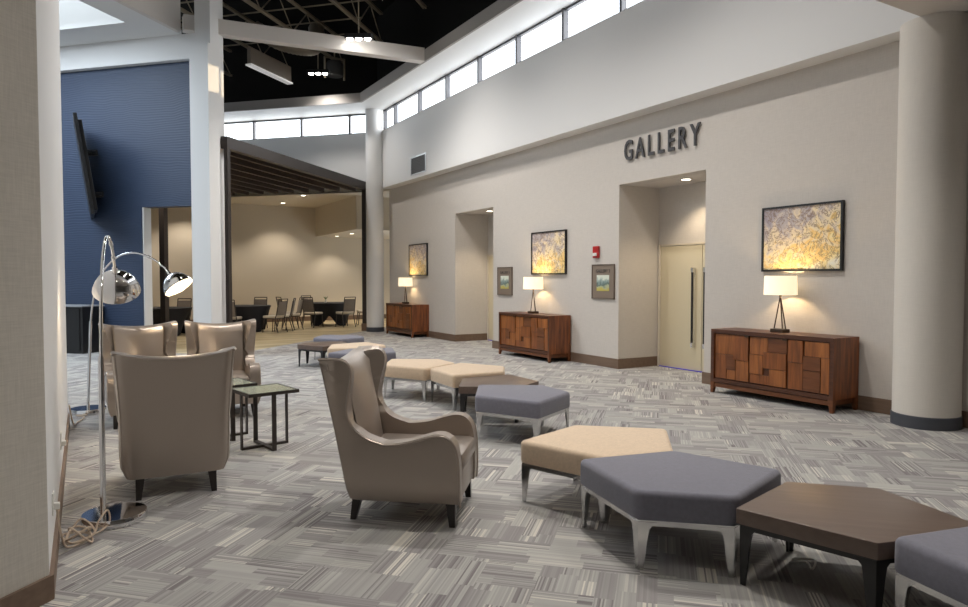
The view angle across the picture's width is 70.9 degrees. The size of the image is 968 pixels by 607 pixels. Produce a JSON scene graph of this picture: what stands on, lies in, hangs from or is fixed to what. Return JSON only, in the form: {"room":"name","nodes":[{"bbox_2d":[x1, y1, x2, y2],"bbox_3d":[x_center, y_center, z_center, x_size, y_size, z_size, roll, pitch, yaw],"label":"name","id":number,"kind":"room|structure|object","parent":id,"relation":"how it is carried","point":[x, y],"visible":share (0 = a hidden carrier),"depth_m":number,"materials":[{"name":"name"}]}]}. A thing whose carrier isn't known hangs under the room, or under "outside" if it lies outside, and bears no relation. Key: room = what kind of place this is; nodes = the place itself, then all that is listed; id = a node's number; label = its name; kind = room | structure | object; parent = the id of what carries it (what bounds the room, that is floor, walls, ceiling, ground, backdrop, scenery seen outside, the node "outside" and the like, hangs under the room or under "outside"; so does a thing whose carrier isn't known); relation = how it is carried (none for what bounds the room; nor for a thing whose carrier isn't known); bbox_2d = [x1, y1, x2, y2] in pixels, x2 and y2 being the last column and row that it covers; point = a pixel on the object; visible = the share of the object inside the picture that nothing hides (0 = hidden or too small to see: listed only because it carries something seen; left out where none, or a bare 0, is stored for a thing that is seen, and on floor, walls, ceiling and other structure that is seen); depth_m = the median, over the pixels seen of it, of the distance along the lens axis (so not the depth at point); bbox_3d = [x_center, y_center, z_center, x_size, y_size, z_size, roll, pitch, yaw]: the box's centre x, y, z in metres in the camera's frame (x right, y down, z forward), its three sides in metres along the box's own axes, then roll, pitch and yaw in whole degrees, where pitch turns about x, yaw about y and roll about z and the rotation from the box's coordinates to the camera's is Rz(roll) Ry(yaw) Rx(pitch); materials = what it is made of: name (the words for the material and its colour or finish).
{"room":"lobby lounge","nodes":[
{"label":"lobby lounge","id":0,"kind":"room"},
{"bbox_2d":[0,0,67,597],"bbox_3d":[-3.628,-3.236,3.715,2.030,9.300,6.620,-1,2,-30],"label":"wall","id":1,"kind":"structure","parent":0,"point":[33,348],"depth_m":3.18,"materials":[{"name":"white paint"}]},
{"bbox_2d":[0,413,69,606],"bbox_3d":[-2.963,1.346,4.038,1.367,0.120,6.935,0,2,-13],"label":"baseboard","id":2,"kind":"structure","parent":1,"relation":"attached to","point":[40,592],"depth_m":3.26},
{"bbox_2d":[59,0,114,24],"bbox_3d":[-10.341,-5.893,10.817,5.550,0.900,6.250,1,2,15],"label":"skylight","id":3,"kind":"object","parent":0,"point":[70,11],"depth_m":13.40,"materials":[{"name":"white glass"}]},
{"bbox_2d":[59,0,181,46],"bbox_3d":[-11.404,-5.381,10.517,8.550,0.100,9.000,1,2,15],"label":"ceiling","id":4,"kind":"structure","parent":0,"point":[127,24],"depth_m":13.45,"materials":[{"name":"white paint"}]},
{"bbox_2d":[60,61,190,325],"bbox_3d":[-12.876,-2.023,15.904,15.060,6.000,0.250,1,2,15],"label":"wall","id":5,"kind":"structure","parent":0,"point":[136,118],"depth_m":14.41,"materials":[{"name":"blue paint"}]},
{"bbox_2d":[73,112,103,218],"bbox_3d":[-8.157,-2.796,14.079,0.565,1.988,1.240,-1,2,-30],"label":"wall screen","id":6,"kind":"object","parent":5,"relation":"attached to","point":[91,195],"visible":1,"depth_m":13.62,"materials":[{"name":"black"}]},
{"bbox_2d":[142,207,152,325],"bbox_3d":[-7.159,-0.501,14.481,0.030,3.060,0.220,1,2,15],"label":"trim","id":7,"kind":"structure","parent":5,"relation":"attached to","point":[146,212],"depth_m":14.45,"materials":[{"name":"white paint"}]},
{"bbox_2d":[60,33,194,72],"bbox_3d":[-12.894,-5.269,15.719,15.060,0.500,0.390,1,2,15],"label":"wall","id":8,"kind":"structure","parent":0,"point":[171,48],"depth_m":14.11,"materials":[{"name":"white paint"}]},
{"bbox_2d":[182,14,424,63],"bbox_3d":[-3.709,-5.627,14.559,5.036,0.300,0.218,-1,2,-23],"label":"beam","id":9,"kind":"structure","parent":8,"relation":"attached to","point":[229,29],"depth_m":14.47,"materials":[{"name":"grey paint"}]},
{"bbox_2d":[114,0,180,31],"bbox_3d":[-7.237,-6.689,9.311,0.100,2.800,8.850,1,2,15],"label":"wall","id":10,"kind":"structure","parent":0,"point":[166,13],"depth_m":13.08,"materials":[{"name":"grey paint"}]},
{"bbox_2d":[189,0,225,322],"bbox_3d":[-5.482,-3.593,13.645,0.420,9.300,0.700,1,2,15],"label":"column","id":11,"kind":"structure","parent":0,"point":[206,75],"depth_m":13.39,"materials":[{"name":"white paint"}]},
{"bbox_2d":[245,46,292,84],"bbox_3d":[-5.687,-6.309,18.089,0.180,0.470,1.800,1,2,19],"label":"linear light","id":12,"kind":"object","parent":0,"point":[257,60],"visible":1,"depth_m":17.94,"materials":[{"name":"brown"}]},
{"bbox_2d":[151,204,389,319],"bbox_3d":[-12.297,-1.386,21.851,29.000,4.300,0.200,-1,2,-30],"label":"wall","id":13,"kind":"structure","parent":0,"point":[277,251],"depth_m":24.55,"materials":[{"name":"beige paint"}]},
{"bbox_2d":[191,314,385,321],"bbox_3d":[-13.103,0.699,21.324,27.000,0.170,0.020,-1,2,-30],"label":"baseboard","id":14,"kind":"structure","parent":13,"relation":"attached to","point":[307,318],"depth_m":25.16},
{"bbox_2d":[315,196,388,238],"bbox_3d":[-2.749,-2.991,24.745,5.550,1.060,4.400,-1,2,-30],"label":"wall","id":15,"kind":"structure","parent":13,"relation":"attached to","point":[341,218],"depth_m":22.85,"materials":[{"name":"beige paint"}]},
{"bbox_2d":[180,0,394,33],"bbox_3d":[-6.619,-8.051,6.843,19.820,0.100,35.000,-1,2,-30],"label":"ceiling","id":16,"kind":"structure","parent":0,"point":[327,12],"depth_m":19.64,"materials":[{"name":"black"}]},
{"bbox_2d":[242,0,342,62],"bbox_3d":[-5.758,-7.276,14.360,0.090,0.810,12.420,1,2,15],"label":"joist","id":17,"kind":"object","parent":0,"point":[257,7],"visible":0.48,"depth_m":17.44,"materials":[{"name":"brown paint"}]},
{"bbox_2d":[255,21,323,55],"bbox_3d":[-5.088,-7.059,17.921,2.034,1.046,0.773,-2,3,-39],"label":"flexible duct","id":18,"kind":"object","parent":17,"relation":"hanging from","point":[313,27],"visible":0.37,"depth_m":17.87,"materials":[{"name":"silver metal"}]},
{"bbox_2d":[307,54,328,74],"bbox_3d":[-4.602,-6.717,18.853,0.600,0.730,0.140,0,2,0],"label":"floodlight","id":19,"kind":"object","parent":17,"relation":"hanging from","point":[318,71],"visible":0.97,"depth_m":18.79,"materials":[{"name":"black"}]},
{"bbox_2d":[324,53,344,80],"bbox_3d":[-4.223,-6.715,19.215,0.600,0.740,0.480,-1,2,-30],"label":"ceiling speaker","id":20,"kind":"object","parent":17,"relation":"hanging from","point":[336,68],"visible":0.97,"depth_m":19.06,"materials":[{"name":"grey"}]},
{"bbox_2d":[344,0,372,40],"bbox_3d":[-2.685,-6.287,14.563,0.600,1.280,0.140,0,2,0],"label":"floodlight","id":21,"kind":"object","parent":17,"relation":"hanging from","point":[358,36],"visible":1,"depth_m":14.52,"materials":[{"name":"black"}]},
{"bbox_2d":[223,17,376,196],"bbox_3d":[-7.897,-5.968,21.526,9.810,5.120,0.200,1,2,15],"label":"wall","id":22,"kind":"structure","parent":0,"point":[246,83],"depth_m":20.74,"materials":[{"name":"black paint"}]},
{"bbox_2d":[181,23,231,76],"bbox_3d":[-9.495,-7.311,15.328,0.090,0.810,12.420,1,2,15],"label":"joist","id":23,"kind":"object","parent":22,"relation":"attached to","point":[229,74],"visible":0.21,"depth_m":21.09,"materials":[{"name":"brown paint"}]},
{"bbox_2d":[181,0,363,20],"bbox_3d":[-7.697,-7.880,18.769,10.545,0.035,0.040,1,2,15],"label":"rod","id":24,"kind":"object","parent":23,"relation":"on","point":[355,0],"visible":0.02,"depth_m":18.07,"materials":[{"name":"brown paint"}]},
{"bbox_2d":[180,0,287,64],"bbox_3d":[-7.510,-7.292,14.814,0.090,0.810,12.420,1,2,15],"label":"joist","id":25,"kind":"object","parent":22,"relation":"attached to","point":[225,5],"visible":0.21,"depth_m":18.23,"materials":[{"name":"brown paint"}]},
{"bbox_2d":[224,114,364,140],"bbox_3d":[-7.663,-5.425,21.469,8.760,0.600,0.110,1,2,15],"label":"window","id":26,"kind":"structure","parent":22,"relation":"in","point":[349,116],"depth_m":20.90,"materials":[{"name":"grey"}]},
{"bbox_2d":[231,189,390,207],"bbox_3d":[-4.722,-3.481,22.508,11.201,0.080,6.221,-1,2,-30],"label":"ceiling","id":27,"kind":"structure","parent":0,"point":[311,200],"depth_m":22.50,"materials":[{"name":"beige paint"}]},
{"bbox_2d":[329,0,382,41],"bbox_3d":[-4.113,-7.230,13.095,0.090,0.810,10.794,1,2,15],"label":"joist","id":28,"kind":"object","parent":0,"point":[338,5],"visible":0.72,"depth_m":17.22,"materials":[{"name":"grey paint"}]},
{"bbox_2d":[365,108,383,331],"bbox_3d":[-3.229,-2.424,20.105,0.534,6.500,0.534,-1,2,-30],"label":"column","id":29,"kind":"structure","parent":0,"point":[374,219],"depth_m":19.90,"materials":[{"name":"white paint"}]},
{"bbox_2d":[224,0,574,121],"bbox_3d":[-1.367,-5.326,9.526,7.775,0.060,34.128,-1,2,-30],"label":"ceiling","id":30,"kind":"structure","parent":0,"point":[524,14],"depth_m":15.77,"materials":[{"name":"white paint"}]},
{"bbox_2d":[224,93,361,111],"bbox_3d":[-8.200,-5.813,20.292,9.845,0.260,0.050,1,2,15],"label":"trim","id":31,"kind":"structure","parent":30,"relation":"attached to","point":[353,97],"depth_m":19.57,"materials":[{"name":"grey paint"}]},
{"bbox_2d":[360,0,522,101],"bbox_3d":[3.227,-5.361,7.728,0.050,0.260,26.373,-1,2,-30],"label":"trim","id":32,"kind":"structure","parent":30,"relation":"attached to","point":[497,8],"depth_m":14.48,"materials":[{"name":"grey paint"}]},
{"bbox_2d":[40,318,967,606],"bbox_3d":[-4.386,1.296,8.494,29.000,0.100,35.000,-1,2,-30],"label":"floor","id":33,"kind":"structure","parent":0,"point":[277,529],"depth_m":4.56,"materials":[{"name":"carpet"}]},
{"bbox_2d":[56,509,110,547],"bbox_3d":[-2.380,1.256,3.957,0.202,0.298,0.491,0,2,-7],"label":"power cord","id":34,"kind":"object","parent":33,"relation":"on","point":[84,539],"visible":1,"depth_m":3.98,"materials":[{"name":"beige plastic"}]},
{"bbox_2d":[69,297,98,415],"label":"arc floor lamp","id":35,"kind":"object","parent":33,"relation":"on","point":[88,409],"depth_m":7.92,"materials":[{"name":"silver metal"}]},
{"bbox_2d":[66,304,104,353],"bbox_3d":[-9.176,0.527,14.548,1.990,1.000,0.613,1,2,15],"label":"bar cabinet","id":36,"kind":"object","parent":33,"relation":"on","point":[77,315],"visible":0.18,"depth_m":14.12,"materials":[{"name":"black wood"}]},
{"bbox_2d":[66,304,104,306],"bbox_3d":[-9.173,0.042,14.542,1.990,0.030,0.590,1,2,15],"label":"countertop","id":37,"kind":"structure","parent":36,"relation":"on","point":[67,305],"depth_m":14.15,"materials":[{"name":"grey"}]},
{"bbox_2d":[80,235,147,530],"bbox_3d":[-2.618,0.447,4.813,0.379,1.861,1.440,-1,2,-27],"label":"arc floor lamp","id":38,"kind":"object","parent":33,"relation":"on","point":[114,286],"visible":1,"depth_m":4.37,"materials":[{"name":"silver metal"}]},
{"bbox_2d":[98,321,177,428],"bbox_3d":[-3.770,0.750,7.509,0.806,1.060,0.922,-1,2,-32],"label":"chair","id":39,"kind":"object","parent":33,"relation":"on","point":[157,339],"visible":0.45,"depth_m":7.67,"materials":[{"name":"beige leather"}]},
{"bbox_2d":[114,324,162,355],"bbox_3d":[-3.926,0.557,7.748,0.494,0.630,0.238,-1,2,-32],"label":"cushion","id":40,"kind":"object","parent":39,"relation":"on","point":[147,340],"depth_m":7.71,"materials":[{"name":"beige leather"}]},
{"bbox_2d":[116,252,191,295],"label":"arc floor lamp","id":41,"kind":"object","parent":33,"relation":"on","point":[175,283],"depth_m":7.77,"materials":[{"name":"silver metal"}]},
{"bbox_2d":[159,208,168,322],"bbox_3d":[-7.777,-1.140,16.520,0.140,4.190,0.140,1,2,15],"label":"trim","id":42,"kind":"structure","parent":33,"relation":"on","point":[163,212],"depth_m":16.48,"materials":[{"name":"brown metal"}]},
{"bbox_2d":[110,346,236,500],"bbox_3d":[-2.321,0.837,5.101,0.806,1.060,0.922,-1,2,-26],"label":"chair","id":43,"kind":"object","parent":33,"relation":"on","point":[173,412],"visible":1,"depth_m":4.76,"materials":[{"name":"beige leather"}]},
{"bbox_2d":[136,352,212,356],"bbox_3d":[-2.191,0.662,4.834,0.494,0.630,0.238,-1,2,-26],"label":"cushion","id":44,"kind":"object","parent":43,"relation":"on","point":[209,352],"depth_m":4.75,"materials":[{"name":"beige leather"}]},
{"bbox_2d":[177,298,191,320],"bbox_3d":[-8.861,0.347,19.866,0.448,0.986,0.603,0,2,0],"label":"banquet chair","id":45,"kind":"object","parent":33,"relation":"on","point":[179,303],"visible":0.36,"depth_m":20.08,"materials":[{"name":"brown metal"}]},
{"bbox_2d":[184,319,260,414],"bbox_3d":[-3.045,0.735,7.934,0.806,1.060,0.922,-1,2,-24],"label":"chair","id":46,"kind":"object","parent":33,"relation":"on","point":[201,338],"visible":0.6,"depth_m":8.13,"materials":[{"name":"beige leather"}]},
{"bbox_2d":[198,321,242,369],"bbox_3d":[-3.166,0.541,8.193,0.494,0.630,0.238,-1,2,-24],"label":"cushion","id":47,"kind":"object","parent":46,"relation":"on","point":[212,337],"depth_m":8.16,"materials":[{"name":"beige leather"}]},
{"bbox_2d":[233,370,249,380],"bbox_3d":[-2.996,0.879,7.832,0.516,0.130,0.685,-1,2,-24],"label":"seat cushion","id":48,"kind":"object","parent":46,"relation":"on","point":[245,374],"depth_m":7.81,"materials":[{"name":"beige leather"}]},
{"bbox_2d":[230,378,256,440],"bbox_3d":[-2.541,1.042,6.668,0.470,0.538,0.470,-2,3,-40],"label":"end table","id":49,"kind":"object","parent":33,"relation":"on","point":[237,382],"visible":0.4,"depth_m":6.58,"materials":[{"name":"brown metal"}]},
{"bbox_2d":[232,383,298,450],"bbox_3d":[-2.032,1.055,6.295,0.470,0.538,0.470,-2,3,-40],"label":"end table","id":50,"kind":"object","parent":33,"relation":"on","point":[256,391],"visible":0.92,"depth_m":6.22,"materials":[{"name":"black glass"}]},
{"bbox_2d":[262,299,287,332],"bbox_3d":[-6.066,0.350,19.790,0.603,0.986,0.448,1,2,22],"label":"banquet chair","id":51,"kind":"object","parent":33,"relation":"on","point":[282,305],"visible":1,"depth_m":19.69,"materials":[{"name":"brown metal"}]},
{"bbox_2d":[274,298,295,330],"bbox_3d":[-5.960,0.329,20.376,0.603,0.986,0.448,0,2,-8],"label":"banquet chair","id":52,"kind":"object","parent":33,"relation":"on","point":[293,301],"visible":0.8,"depth_m":20.21,"materials":[{"name":"brown metal"}]},
{"bbox_2d":[281,297,303,329],"bbox_3d":[-5.894,0.307,20.981,0.603,0.986,0.448,-1,2,-32],"label":"banquet chair","id":53,"kind":"object","parent":33,"relation":"on","point":[300,302],"visible":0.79,"depth_m":20.94,"materials":[{"name":"brown metal"}]},
{"bbox_2d":[221,136,366,330],"bbox_3d":[-4.401,-1.288,17.164,0.170,4.440,6.850,1,2,15],"label":"frame","id":54,"kind":"object","parent":33,"relation":"on","point":[228,144],"visible":0.75,"depth_m":15.17,"materials":[{"name":"brown metal"}]},
{"bbox_2d":[301,297,323,327],"bbox_3d":[-5.521,0.275,21.867,0.448,0.986,0.603,1,2,20],"label":"banquet chair","id":55,"kind":"object","parent":33,"relation":"on","point":[308,305],"visible":0.94,"depth_m":21.66,"materials":[{"name":"brown metal"}]},
{"bbox_2d":[297,341,345,366],"bbox_3d":[-2.866,0.911,12.329,0.880,0.392,0.966,1,2,34],"label":"table","id":56,"kind":"object","parent":33,"relation":"on","point":[322,346],"visible":0.67,"depth_m":12.01,"materials":[{"name":"black"}]},
{"bbox_2d":[313,335,363,359],"bbox_3d":[-2.806,0.861,13.199,0.934,0.430,1.024,0,2,2],"label":"ottoman","id":57,"kind":"object","parent":33,"relation":"on","point":[345,338],"visible":0.43,"depth_m":13.04,"materials":[{"name":"grey fabric"}]},
{"bbox_2d":[313,335,363,342],"bbox_3d":[-2.878,0.720,13.328,1.024,0.158,0.934,1,2,32],"label":"cushion","id":58,"kind":"object","parent":57,"relation":"on","point":[345,338],"depth_m":13.04,"materials":[{"name":"grey fabric"}]},
{"bbox_2d":[335,297,355,327],"bbox_3d":[-4.479,0.269,22.043,0.448,0.986,0.603,-2,3,-40],"label":"banquet chair","id":59,"kind":"object","parent":33,"relation":"on","point":[349,304],"visible":1,"depth_m":21.88,"materials":[{"name":"brown metal"}]},
{"bbox_2d":[327,342,385,356],"bbox_3d":[-2.153,0.918,11.622,0.934,0.430,1.024,0,2,-7],"label":"ottoman","id":60,"kind":"object","parent":33,"relation":"on","point":[334,347],"visible":0.3,"depth_m":11.47,"materials":[{"name":"beige fabric"}]},
{"bbox_2d":[328,348,395,361],"bbox_3d":[-1.896,0.955,10.584,1.024,0.430,0.936,0,2,-11],"label":"ottoman","id":61,"kind":"object","parent":33,"relation":"on","point":[391,354],"visible":0.27,"depth_m":10.38,"materials":[{"name":"grey fabric"}]},
{"bbox_2d":[318,346,477,527],"bbox_3d":[-0.547,0.855,4.593,0.922,1.060,0.806,0,2,8],"label":"chair","id":62,"kind":"object","parent":33,"relation":"on","point":[385,455],"visible":1,"depth_m":4.27,"materials":[{"name":"beige leather"}]},
{"bbox_2d":[344,352,382,436],"bbox_3d":[-0.835,0.669,4.628,0.238,0.630,0.494,0,2,8],"label":"cushion","id":63,"kind":"object","parent":62,"relation":"on","point":[367,414],"depth_m":4.56,"materials":[{"name":"beige leather"}]},
{"bbox_2d":[382,433,474,469],"bbox_3d":[-0.430,0.996,4.582,0.685,0.130,0.516,0,2,8],"label":"seat cushion","id":64,"kind":"object","parent":62,"relation":"on","point":[466,441],"depth_m":4.67,"materials":[{"name":"beige leather"}]},
{"bbox_2d":[386,303,428,337],"bbox_3d":[-2.130,0.441,18.772,0.502,0.870,1.770,-1,2,-30],"label":"sideboard","id":65,"kind":"object","parent":33,"relation":"on","point":[411,318],"visible":0.98,"depth_m":18.15,"materials":[{"name":"red wood"}]},
{"bbox_2d":[398,278,412,303],"bbox_3d":[-2.171,-0.356,18.794,0.400,0.720,0.400,-1,2,-30],"label":"table lamp","id":66,"kind":"object","parent":65,"relation":"on","point":[405,282],"visible":1,"depth_m":18.64,"materials":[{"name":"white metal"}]},
{"bbox_2d":[384,359,453,401],"bbox_3d":[-0.859,1.010,9.068,0.934,0.430,1.024,0,2,1],"label":"ottoman","id":67,"kind":"object","parent":33,"relation":"on","point":[412,370],"visible":0.7,"depth_m":8.78,"materials":[{"name":"beige fabric"}]},
{"bbox_2d":[384,359,453,380],"bbox_3d":[-0.859,0.874,9.063,0.934,0.158,1.024,0,2,1],"label":"cushion","id":68,"kind":"object","parent":67,"relation":"on","point":[396,369],"depth_m":8.79,"materials":[{"name":"beige fabric"}]},
{"bbox_2d":[431,363,504,410],"bbox_3d":[-0.188,1.026,8.629,0.935,0.430,1.026,-1,2,-28],"label":"ottoman","id":69,"kind":"object","parent":33,"relation":"on","point":[448,376],"visible":0.71,"depth_m":8.25,"materials":[{"name":"beige fabric"}]},
{"bbox_2d":[431,363,504,387],"bbox_3d":[-0.189,0.890,8.624,0.934,0.158,1.024,-1,2,-28],"label":"cushion","id":70,"kind":"object","parent":69,"relation":"on","point":[448,376],"depth_m":8.30,"materials":[{"name":"beige fabric"}]},
{"bbox_2d":[459,374,538,422],"bbox_3d":[0.099,1.079,7.667,0.966,0.392,0.880,-1,2,-28],"label":"table","id":71,"kind":"object","parent":33,"relation":"on","point":[468,386],"visible":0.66,"depth_m":7.62,"materials":[{"name":"black"}]},
{"bbox_2d":[475,385,569,439],"bbox_3d":[0.384,1.094,6.727,0.934,0.430,1.024,0,2,2],"label":"ottoman","id":72,"kind":"object","parent":33,"relation":"on","point":[535,404],"visible":0.98,"depth_m":6.49,"materials":[{"name":"grey fabric"}]},
{"bbox_2d":[475,385,569,418],"bbox_3d":[0.384,0.958,6.722,0.934,0.158,1.024,0,2,2],"label":"cushion","id":73,"kind":"object","parent":72,"relation":"on","point":[503,401],"depth_m":6.49,"materials":[{"name":"grey fabric"}]},
{"bbox_2d":[499,311,570,362],"bbox_3d":[0.968,0.632,13.450,0.502,0.870,1.770,-1,2,-30],"label":"sideboard","id":74,"kind":"object","parent":33,"relation":"on","point":[546,335],"visible":1,"depth_m":12.96,"materials":[{"name":"red wood"}]},
{"bbox_2d":[523,277,542,313],"bbox_3d":[0.973,-0.164,13.454,0.400,0.720,0.400,-1,2,-30],"label":"table lamp","id":75,"kind":"object","parent":74,"relation":"on","point":[533,283],"visible":1,"depth_m":13.29,"materials":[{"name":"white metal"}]},
{"bbox_2d":[521,425,672,523],"bbox_3d":[0.927,1.163,4.816,0.935,0.430,1.026,2,3,41],"label":"ottoman","id":76,"kind":"object","parent":33,"relation":"on","point":[561,452],"visible":0.57,"depth_m":4.63,"materials":[{"name":"beige fabric"}]},
{"bbox_2d":[521,425,672,475],"bbox_3d":[0.928,1.027,4.811,0.934,0.158,1.024,2,3,41],"label":"cushion","id":77,"kind":"object","parent":76,"relation":"on","point":[562,451],"depth_m":4.63,"materials":[{"name":"beige fabric"}]},
{"bbox_2d":[580,451,780,577],"bbox_3d":[1.220,1.193,3.979,1.024,0.430,0.936,-1,2,-19],"label":"ottoman","id":78,"kind":"object","parent":33,"relation":"on","point":[674,489],"visible":0.83,"depth_m":3.73,"materials":[{"name":"grey fabric"}]},
{"bbox_2d":[580,451,780,525],"bbox_3d":[1.221,1.057,3.974,1.024,0.158,0.934,-1,2,-18],"label":"cushion","id":79,"kind":"object","parent":78,"relation":"on","point":[667,488],"depth_m":3.76,"materials":[{"name":"grey fabric"}]},
{"bbox_2d":[710,327,858,413],"bbox_3d":[3.772,0.803,8.687,0.502,0.870,1.770,-1,2,-30],"label":"sideboard","id":80,"kind":"object","parent":33,"relation":"on","point":[823,369],"visible":1,"depth_m":8.31,"materials":[{"name":"brown wood"}]},
{"bbox_2d":[763,276,797,332],"bbox_3d":[3.783,0.008,8.682,0.400,0.720,0.400,-1,2,-30],"label":"table lamp","id":81,"kind":"object","parent":80,"relation":"on","point":[773,285],"visible":1,"depth_m":8.54,"materials":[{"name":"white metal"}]},
{"bbox_2d":[789,558,816,569],"bbox_3d":[1.725,1.400,3.677,0.133,0.033,0.103,2,3,39],"label":"power cord","id":82,"kind":"object","parent":33,"relation":"on","point":[811,559],"visible":1,"depth_m":3.69,"materials":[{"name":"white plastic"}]},
{"bbox_2d":[736,482,967,606],"bbox_3d":[1.774,1.231,3.456,0.966,0.392,0.880,-1,2,-15],"label":"table","id":83,"kind":"object","parent":33,"relation":"on","point":[862,524],"visible":0.98,"depth_m":3.32,"materials":[{"name":"brown laminate"}]},
{"bbox_2d":[895,527,967,606],"bbox_3d":[2.375,1.241,2.635,0.936,0.430,1.024,-1,2,-17],"label":"ottoman","id":84,"kind":"object","parent":33,"relation":"on","point":[935,563],"visible":1,"depth_m":2.84,"materials":[{"name":"grey fabric"}]},
{"bbox_3d":[-7.115,0.450,20.208,1.490,0.748,1.490,2,3,37],"label":"round table","id":85,"kind":"object","parent":33,"relation":"on","visible":0},
{"bbox_2d":[233,305,270,331],"bbox_3d":[-7.115,0.436,20.208,1.528,0.755,1.528,2,3,37],"label":"tablecloth","id":86,"kind":"object","parent":85,"relation":"on","point":[248,312],"visible":0.59,"depth_m":19.71,"materials":[{"name":"black fabric"}]},
{"bbox_3d":[-5.171,0.355,22.858,1.490,0.748,1.490,2,3,37],"label":"round table","id":87,"kind":"object","parent":33,"relation":"on","visible":0},
{"bbox_2d":[312,302,348,325],"bbox_3d":[-5.171,0.341,22.858,1.528,0.755,1.528,2,3,37],"label":"tablecloth","id":88,"kind":"object","parent":87,"relation":"on","point":[330,309],"visible":0.56,"depth_m":22.26,"materials":[{"name":"black fabric"}]},
{"bbox_3d":[-8.851,0.503,18.723,1.490,0.748,1.490,2,3,37],"label":"round table","id":89,"kind":"object","parent":33,"relation":"on","visible":0},
{"bbox_2d":[153,307,191,335],"bbox_3d":[-8.851,0.490,18.723,1.528,0.755,1.528,2,3,37],"label":"tablecloth","id":90,"kind":"object","parent":89,"relation":"on","point":[179,314],"visible":0.41,"depth_m":18.35,"materials":[{"name":"black fabric"}]},
{"bbox_2d":[632,173,705,187],"bbox_3d":[3.303,-2.061,11.112,0.690,0.100,1.880,-1,2,-30],"label":"ceiling","id":91,"kind":"structure","parent":0,"point":[697,178],"depth_m":11.35,"materials":[{"name":"grey paint"}]},
{"bbox_2d":[377,0,967,188],"bbox_3d":[3.853,-5.523,8.600,0.320,5.080,27.250,-1,2,-30],"label":"wall","id":92,"kind":"structure","parent":0,"point":[650,56],"depth_m":11.31,"materials":[{"name":"white paint"}]},
{"bbox_2d":[411,152,425,175],"bbox_3d":[-1.722,-3.643,17.814,0.020,0.480,0.920,-1,2,-30],"label":"air vent","id":93,"kind":"object","parent":92,"relation":"in","point":[418,163],"visible":1,"depth_m":17.79,"materials":[{"name":"silver metal"}]},
{"bbox_2d":[383,0,643,129],"bbox_3d":[3.649,-4.970,8.819,0.110,0.600,25.860,-1,2,-30],"label":"window","id":94,"kind":"structure","parent":92,"relation":"in","point":[564,12],"depth_m":14.81,"materials":[{"name":"grey"}]},
{"bbox_2d":[389,40,967,410],"bbox_3d":[4.576,-0.977,9.073,1.280,4.400,27.050,-1,2,-30],"label":"wall","id":95,"kind":"structure","parent":0,"point":[826,131],"depth_m":10.34,"materials":[{"name":"paint"}]},
{"bbox_2d":[409,243,427,275],"bbox_3d":[-1.802,-1.195,18.607,0.045,0.870,1.160,-1,2,-30],"label":"framed picture","id":96,"kind":"object","parent":95,"relation":"attached to","point":[418,253],"visible":1,"depth_m":18.56,"materials":[{"name":"black"}]},
{"bbox_2d":[487,255,492,340],"bbox_3d":[0.537,-0.123,16.502,0.125,2.160,1.790,-1,2,-30],"label":"door","id":97,"kind":"structure","parent":95,"relation":"in","point":[489,257],"depth_m":17.19,"materials":[{"name":"beige paint"}]},
{"bbox_2d":[497,267,512,294],"bbox_3d":[0.455,-0.488,14.807,0.030,0.610,0.590,-1,2,-30],"label":"room sign","id":98,"kind":"object","parent":95,"relation":"attached to","point":[504,274],"visible":1,"depth_m":14.79,"materials":[{"name":"brown"}]},
{"bbox_2d":[531,229,566,274],"bbox_3d":[1.270,-0.997,13.389,0.045,0.850,1.150,-1,2,-30],"label":"framed picture","id":99,"kind":"object","parent":95,"relation":"attached to","point":[548,248],"visible":1,"depth_m":13.35,"materials":[{"name":"black"}]},
{"bbox_2d":[591,264,614,298],"bbox_3d":[2.103,-0.387,12.008,0.030,0.610,0.600,-1,2,-30],"label":"room sign","id":100,"kind":"object","parent":95,"relation":"attached to","point":[603,275],"visible":1,"depth_m":11.99,"materials":[{"name":"brown"}]},
{"bbox_2d":[624,122,700,159],"bbox_3d":[2.780,-2.538,10.740,0.024,0.342,1.640,-1,2,-30],"label":"sign","id":101,"kind":"object","parent":95,"relation":"attached to","point":[695,130],"depth_m":10.66,"materials":[{"name":"grey metal"}]},
{"bbox_2d":[657,242,704,371],"bbox_3d":[3.577,0.062,11.338,0.125,2.160,1.860,-1,2,-30],"label":"door","id":102,"kind":"structure","parent":95,"relation":"in","point":[681,269],"depth_m":11.68,"materials":[{"name":"beige paint"}]},
{"bbox_2d":[415,331,967,427],"bbox_3d":[4.439,1.142,9.011,0.938,0.170,26.950,-1,2,-30],"label":"baseboard","id":103,"kind":"structure","parent":95,"relation":"attached to","point":[871,404],"depth_m":11.94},
{"bbox_2d":[761,200,844,271],"bbox_3d":[4.042,-0.838,8.679,0.045,0.850,1.130,-1,2,-30],"label":"framed picture","id":104,"kind":"object","parent":95,"relation":"attached to","point":[810,236],"visible":1,"depth_m":8.63,"materials":[{"name":"black"}]},
{"bbox_2d":[876,0,967,16],"bbox_3d":[-0.693,-2.756,-2.945,19.920,0.380,11.800,-1,2,-30],"label":"ceiling","id":105,"kind":"structure","parent":0,"point":[920,8],"depth_m":6.64,"materials":[{"name":"grey paint"}]},
{"bbox_2d":[890,11,967,430],"bbox_3d":[4.702,-0.818,7.168,0.648,4.220,0.648,-1,2,-30],"label":"column","id":106,"kind":"structure","parent":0,"point":[932,136],"depth_m":6.93,"materials":[{"name":"grey paint"}]},
{"bbox_3d":[-12.335,-3.375,19.260,6.357,0.060,6.357,-1,2,-30],"label":"ceiling","id":107,"kind":"structure","parent":0,"visible":0},
{"bbox_2d":[230,151,355,195],"bbox_3d":[-8.850,-3.427,18.355,9.080,0.250,6.570,1,2,15],"label":"canopy","id":108,"kind":"object","parent":107,"relation":"attached to","point":[248,174],"visible":0.31,"depth_m":18.42,"materials":[{"name":"brown wood"}]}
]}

